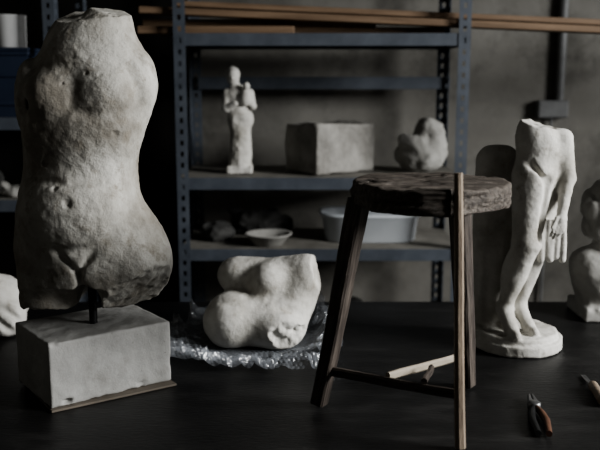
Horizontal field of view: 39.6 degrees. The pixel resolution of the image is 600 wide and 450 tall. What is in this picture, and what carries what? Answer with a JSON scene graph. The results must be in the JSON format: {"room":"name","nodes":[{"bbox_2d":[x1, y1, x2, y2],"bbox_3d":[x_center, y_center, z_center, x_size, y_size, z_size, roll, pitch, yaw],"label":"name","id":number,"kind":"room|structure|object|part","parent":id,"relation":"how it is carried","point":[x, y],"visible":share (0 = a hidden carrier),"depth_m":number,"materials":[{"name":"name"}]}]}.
{"room":"art studio","nodes":[
{"label":"art studio","id":0,"kind":"room"},
{"bbox_2d":[194,0,599,301],"bbox_3d":[0.200,-0.745,3.646,6.800,3.100,0.200,0,10,0],"label":"wall","id":1,"kind":"structure","parent":0,"point":[510,71],"depth_m":3.58,"materials":[{"name":"paint"}]},
{"bbox_2d":[0,0,193,301],"bbox_3d":[-1.520,-0.528,3.571,2.100,2.700,0.018,0,10,0],"label":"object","id":2,"kind":"structure","parent":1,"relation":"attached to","point":[157,169],"depth_m":3.59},
{"bbox_2d":[535,0,568,301],"bbox_3d":[1.075,-0.776,3.509,0.130,2.970,0.055,0,10,0],"label":"conduit","id":3,"kind":"object","parent":1,"relation":"attached to","point":[557,108],"visible":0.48,"depth_m":3.53,"materials":[{"name":"grey metal"}]},
{"bbox_3d":[0.200,1.371,0.861,6.800,0.100,6.420,0,10,0],"label":"floor","id":4,"kind":"structure","parent":0,"visible":0},
{"bbox_2d":[0,0,98,301],"bbox_3d":[-1.393,-0.215,3.237,1.069,2.200,0.452,0,10,0],"label":"shelving rack","id":5,"kind":"object","parent":4,"relation":"on","point":[7,204],"visible":0.07,"depth_m":2.99,"materials":[{"name":"grey metal"}]},
{"bbox_2d":[0,171,3,190],"bbox_3d":[-1.249,-0.180,3.216,0.212,0.110,0.177,0,10,0],"label":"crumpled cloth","id":6,"kind":"object","parent":5,"relation":"on","point":[1,173],"visible":0.59,"depth_m":3.23,"materials":[{"name":"grey fabric"}]},
{"bbox_3d":[-1.390,-0.126,3.253,1.054,0.008,0.440,0,10,0],"label":"shelf","id":7,"kind":"part","parent":5,"relation":"part of","materials":[{"name":"grey metal"}]},
{"bbox_2d":[0,181,19,197],"bbox_3d":[-1.059,-0.138,3.123,0.117,0.060,0.104,0,10,0],"label":"chunk","id":8,"kind":"object","parent":5,"relation":"on","point":[8,190],"visible":0.63,"depth_m":3.08,"materials":[{"name":"white stone"}]},
{"bbox_2d":[0,47,39,116],"bbox_3d":[-1.160,-0.534,3.125,0.400,0.246,0.320,0,10,0],"label":"plastic crate","id":9,"kind":"object","parent":5,"relation":"on","point":[11,58],"visible":0.23,"depth_m":2.97,"materials":[{"name":"plastic"}]},
{"bbox_2d":[0,14,26,46],"bbox_3d":[-1.060,-0.702,3.030,0.140,0.117,0.122,7,12,36],"label":"enamel pot","id":10,"kind":"object","parent":9,"relation":"on","point":[13,31],"visible":0.82,"depth_m":2.98,"materials":[{"name":"white metal"}]},
{"bbox_3d":[-1.160,-0.649,3.104,0.400,0.012,0.320,0,10,0],"label":"lid","id":11,"kind":"part","parent":9,"relation":"part of","materials":[{"name":"blue plastic"}]},
{"bbox_3d":[-0.880,-0.180,3.035,0.043,2.200,0.043,0,10,0],"label":"post","id":12,"kind":"part","parent":5,"relation":"part of","materials":[{"name":"blue metal"}]},
{"bbox_3d":[-1.390,0.281,3.324,1.054,0.008,0.440,0,10,0],"label":"shelf","id":13,"kind":"part","parent":5,"relation":"part of","materials":[{"name":"grey metal"}]},
{"bbox_3d":[-0.880,-0.251,3.438,0.043,2.200,0.043,0,10,0],"label":"post","id":14,"kind":"part","parent":5,"relation":"part of","materials":[{"name":"blue metal"}]},
{"bbox_2d":[0,302,599,449],"bbox_3d":[0.000,0.760,1.881,3.100,0.750,1.700,0,10,0],"label":"worktable","id":15,"kind":"object","parent":4,"relation":"on","point":[242,398],"visible":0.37,"depth_m":1.85,"materials":[{"name":"brown wood"}]},
{"bbox_2d":[0,274,28,336],"bbox_3d":[-0.872,0.206,2.331,0.232,0.183,0.202,0,10,0],"label":"fragment","id":16,"kind":"object","parent":15,"relation":"on","point":[11,312],"visible":0.72,"depth_m":2.27,"materials":[{"name":"stone"}]},
{"bbox_2d":[33,380,175,412],"bbox_3d":[-0.462,0.368,1.928,0.290,0.005,0.204,-7,12,-33],"label":"plywood sheet","id":17,"kind":"object","parent":15,"relation":"on","point":[142,389],"visible":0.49,"depth_m":1.85,"materials":[{"name":"brown wood"}]},
{"bbox_2d":[15,305,170,407],"bbox_3d":[-0.477,0.292,1.928,0.291,0.146,0.211,-8,12,-37],"label":"stone plinth","id":18,"kind":"object","parent":17,"relation":"on","point":[64,359],"visible":0.99,"depth_m":1.85,"materials":[{"name":"grey stone"}]},
{"bbox_2d":[13,7,172,323],"bbox_3d":[-0.466,-0.123,1.850,0.354,0.703,0.264,0,10,0],"label":"marble torso","id":19,"kind":"object","parent":18,"relation":"on","point":[84,105],"visible":1,"depth_m":1.76,"materials":[{"name":"grey stone"}]},
{"bbox_3d":[-0.472,0.130,1.889,0.019,0.190,0.019,0,10,0],"label":"mounting rod","id":20,"kind":"part","parent":19,"relation":"part of","materials":[{"name":"black metal"}]},
{"bbox_2d":[310,172,511,449],"bbox_3d":[0.272,0.133,1.744,0.363,0.526,0.365,-9,13,-41],"label":"wooden stool","id":21,"kind":"object","parent":15,"relation":"on","point":[453,196],"visible":1,"depth_m":1.67,"materials":[{"name":"brown wood"}]},
{"bbox_3d":[0.081,0.166,1.755,0.038,0.457,0.048,17,14,28],"label":"leg","id":22,"kind":"part","parent":21,"relation":"part of","materials":[{"name":"brown wood"}]},
{"bbox_3d":[0.267,-0.066,1.692,0.328,0.061,0.327,0,10,0],"label":"seat","id":23,"kind":"part","parent":21,"relation":"part of","materials":[{"name":"brown wood"}]},
{"bbox_3d":[0.297,0.165,1.560,0.020,0.526,0.020,-3,7,-7],"label":"leg","id":24,"kind":"part","parent":21,"relation":"part of","materials":[{"name":"brown wood"}]},
{"bbox_3d":[0.361,0.150,1.843,0.038,0.455,0.043,-22,24,-40],"label":"leg","id":25,"kind":"part","parent":21,"relation":"part of","materials":[{"name":"brown wood"}]},
{"bbox_2d":[472,119,576,357],"bbox_3d":[0.575,0.026,2.168,0.250,0.595,0.234,0,10,0],"label":"statue","id":26,"kind":"object","parent":15,"relation":"on","point":[511,245],"visible":0.89,"depth_m":2.12,"materials":[{"name":"white stone"}]},
{"bbox_2d":[527,394,552,436],"bbox_3d":[0.495,0.393,1.740,0.044,0.017,0.201,1,10,8],"label":"pliers","id":27,"kind":"object","parent":15,"relation":"on","point":[534,406],"visible":1,"depth_m":1.71,"materials":[{"name":"black metal"}]},
{"bbox_3d":[0.479,0.399,1.710,0.021,0.016,0.137,2,10,11],"label":"handle","id":28,"kind":"part","parent":27,"relation":"part of","materials":[{"name":"black rubber"}]},
{"bbox_3d":[0.501,0.400,1.707,0.022,0.016,0.137,1,10,5],"label":"handle","id":29,"kind":"part","parent":27,"relation":"part of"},
{"bbox_2d":[567,179,599,321],"bbox_3d":[0.932,0.065,2.464,0.260,0.415,0.195,-1,10,-3],"label":"bust","id":30,"kind":"object","parent":15,"relation":"on","point":[584,262],"visible":1,"depth_m":2.43,"materials":[{"name":"white stone"}]},
{"bbox_2d":[581,375,599,404],"bbox_3d":[0.664,0.365,1.887,0.024,0.024,0.190,1,10,6],"label":"chisel","id":31,"kind":"object","parent":15,"relation":"on","point":[593,386],"visible":1,"depth_m":1.86,"materials":[{"name":"metal"}]},
{"bbox_3d":[0.669,0.362,1.937,0.012,0.006,0.090,1,6,6],"label":"blade","id":32,"kind":"part","parent":31,"relation":"part of","materials":[{"name":"grey metal"}]},
{"bbox_3d":[0.660,0.372,1.848,0.024,0.024,0.110,1,10,6],"label":"handle","id":33,"kind":"part","parent":31,"relation":"part of","materials":[{"name":"brown wood"}]},
{"bbox_3d":[-0.119,0.255,2.221,0.478,0.118,0.493,0,10,0],"label":"bubble wrap","id":34,"kind":"object","parent":15,"relation":"on","visible":0},
{"bbox_2d":[203,254,320,348],"bbox_3d":[-0.100,0.191,2.215,0.311,0.233,0.237,0,10,0],"label":"fragment","id":35,"kind":"object","parent":34,"relation":"on","point":[268,303],"visible":1,"depth_m":2.15,"materials":[{"name":"white stone"}]},
{"bbox_2d":[172,0,471,301],"bbox_3d":[0.079,-0.215,3.237,1.063,2.200,0.453,0,10,0],"label":"shelving rack","id":36,"kind":"object","parent":4,"relation":"on","point":[429,244],"visible":0.51,"depth_m":3.07,"materials":[{"name":"grey metal"}]},
{"bbox_3d":[-0.425,-0.180,3.035,0.043,2.200,0.043,0,10,0],"label":"post","id":37,"kind":"part","parent":36,"relation":"part of","materials":[{"name":"blue metal"}]},
{"bbox_3d":[-0.425,-0.251,3.438,0.043,2.200,0.043,0,10,0],"label":"post","id":38,"kind":"part","parent":36,"relation":"part of","materials":[{"name":"blue metal"}]},
{"bbox_2d":[199,220,234,241],"bbox_3d":[-0.324,0.017,3.250,0.132,0.076,0.136,-5,11,-26],"label":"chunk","id":39,"kind":"object","parent":36,"relation":"on","point":[218,230],"visible":1,"depth_m":3.21,"materials":[{"name":"grey stone"}]},
{"bbox_2d":[222,66,256,173],"bbox_3d":[-0.227,-0.395,3.136,0.129,0.398,0.098,0,10,0],"label":"statuette","id":40,"kind":"object","parent":36,"relation":"on","point":[238,100],"visible":1,"depth_m":3.11,"materials":[{"name":"stone"}]},
{"bbox_2d":[228,206,292,233],"bbox_3d":[-0.159,-0.023,3.370,0.264,0.112,0.143,0,10,0],"label":"crumpled cloth","id":41,"kind":"object","parent":36,"relation":"on","point":[243,221],"visible":0.84,"depth_m":3.33,"materials":[{"name":"black fabric"}]},
{"bbox_2d":[244,229,291,246],"bbox_3d":[-0.120,0.051,3.147,0.180,0.045,0.180,0,10,0],"label":"bowl","id":42,"kind":"object","parent":36,"relation":"on","point":[258,237],"visible":1,"depth_m":3.12,"materials":[{"name":"white ceramic"}]},
{"bbox_3d":[0.077,0.054,3.284,1.039,0.008,0.440,0,10,0],"label":"shelf","id":43,"kind":"part","parent":36,"relation":"part of","materials":[{"name":"grey metal"}]},
{"bbox_3d":[0.077,-0.205,3.239,1.039,0.008,0.440,0,10,0],"label":"shelf","id":44,"kind":"part","parent":36,"relation":"part of","materials":[{"name":"grey metal"}]},
{"bbox_3d":[0.098,-0.578,3.393,1.025,0.050,0.020,0,10,0],"label":"rail","id":45,"kind":"part","parent":36,"relation":"part of","materials":[{"name":"blue metal"}]},
{"bbox_2d":[284,120,373,174],"bbox_3d":[0.116,-0.303,3.205,0.293,0.194,0.214,-7,12,-35],"label":"stone block","id":46,"kind":"object","parent":36,"relation":"on","point":[340,146],"visible":1,"depth_m":3.12,"materials":[{"name":"white stone"}]},
{"bbox_2d":[351,296,362,301],"bbox_3d":[0.199,0.380,3.324,0.333,0.155,0.246,0,10,0],"label":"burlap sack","id":47,"kind":"object","parent":36,"relation":"on","point":[353,298],"visible":0.02,"depth_m":3.37,"materials":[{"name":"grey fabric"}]},
{"bbox_2d":[137,1,599,35],"bbox_3d":[0.634,-0.743,3.050,2.429,0.143,0.215,0,10,0],"label":"planks","id":48,"kind":"object","parent":36,"relation":"on","point":[245,18],"visible":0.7,"depth_m":2.98,"materials":[{"name":"brown wood"}]},
{"bbox_2d":[319,206,417,242],"bbox_3d":[0.272,-0.003,3.269,0.398,0.110,0.252,0,10,0],"label":"plastic tub","id":49,"kind":"object","parent":36,"relation":"on","point":[380,227],"visible":0.69,"depth_m":3.17,"materials":[{"name":"white plastic"}]},
{"bbox_2d":[394,117,447,171],"bbox_3d":[0.467,-0.312,3.217,0.207,0.207,0.161,0,10,0],"label":"fragment","id":50,"kind":"object","parent":36,"relation":"on","point":[426,149],"visible":1,"depth_m":3.16,"materials":[{"name":"white stone"}]},
{"bbox_3d":[0.580,-0.251,3.438,0.043,2.200,0.043,0,10,0],"label":"post","id":51,"kind":"part","parent":36,"relation":"part of","materials":[{"name":"blue metal"}]},
{"bbox_3d":[0.580,-0.180,3.035,0.043,2.200,0.043,0,10,0],"label":"post","id":52,"kind":"part","parent":36,"relation":"part of","materials":[{"name":"blue metal"}]}
]}

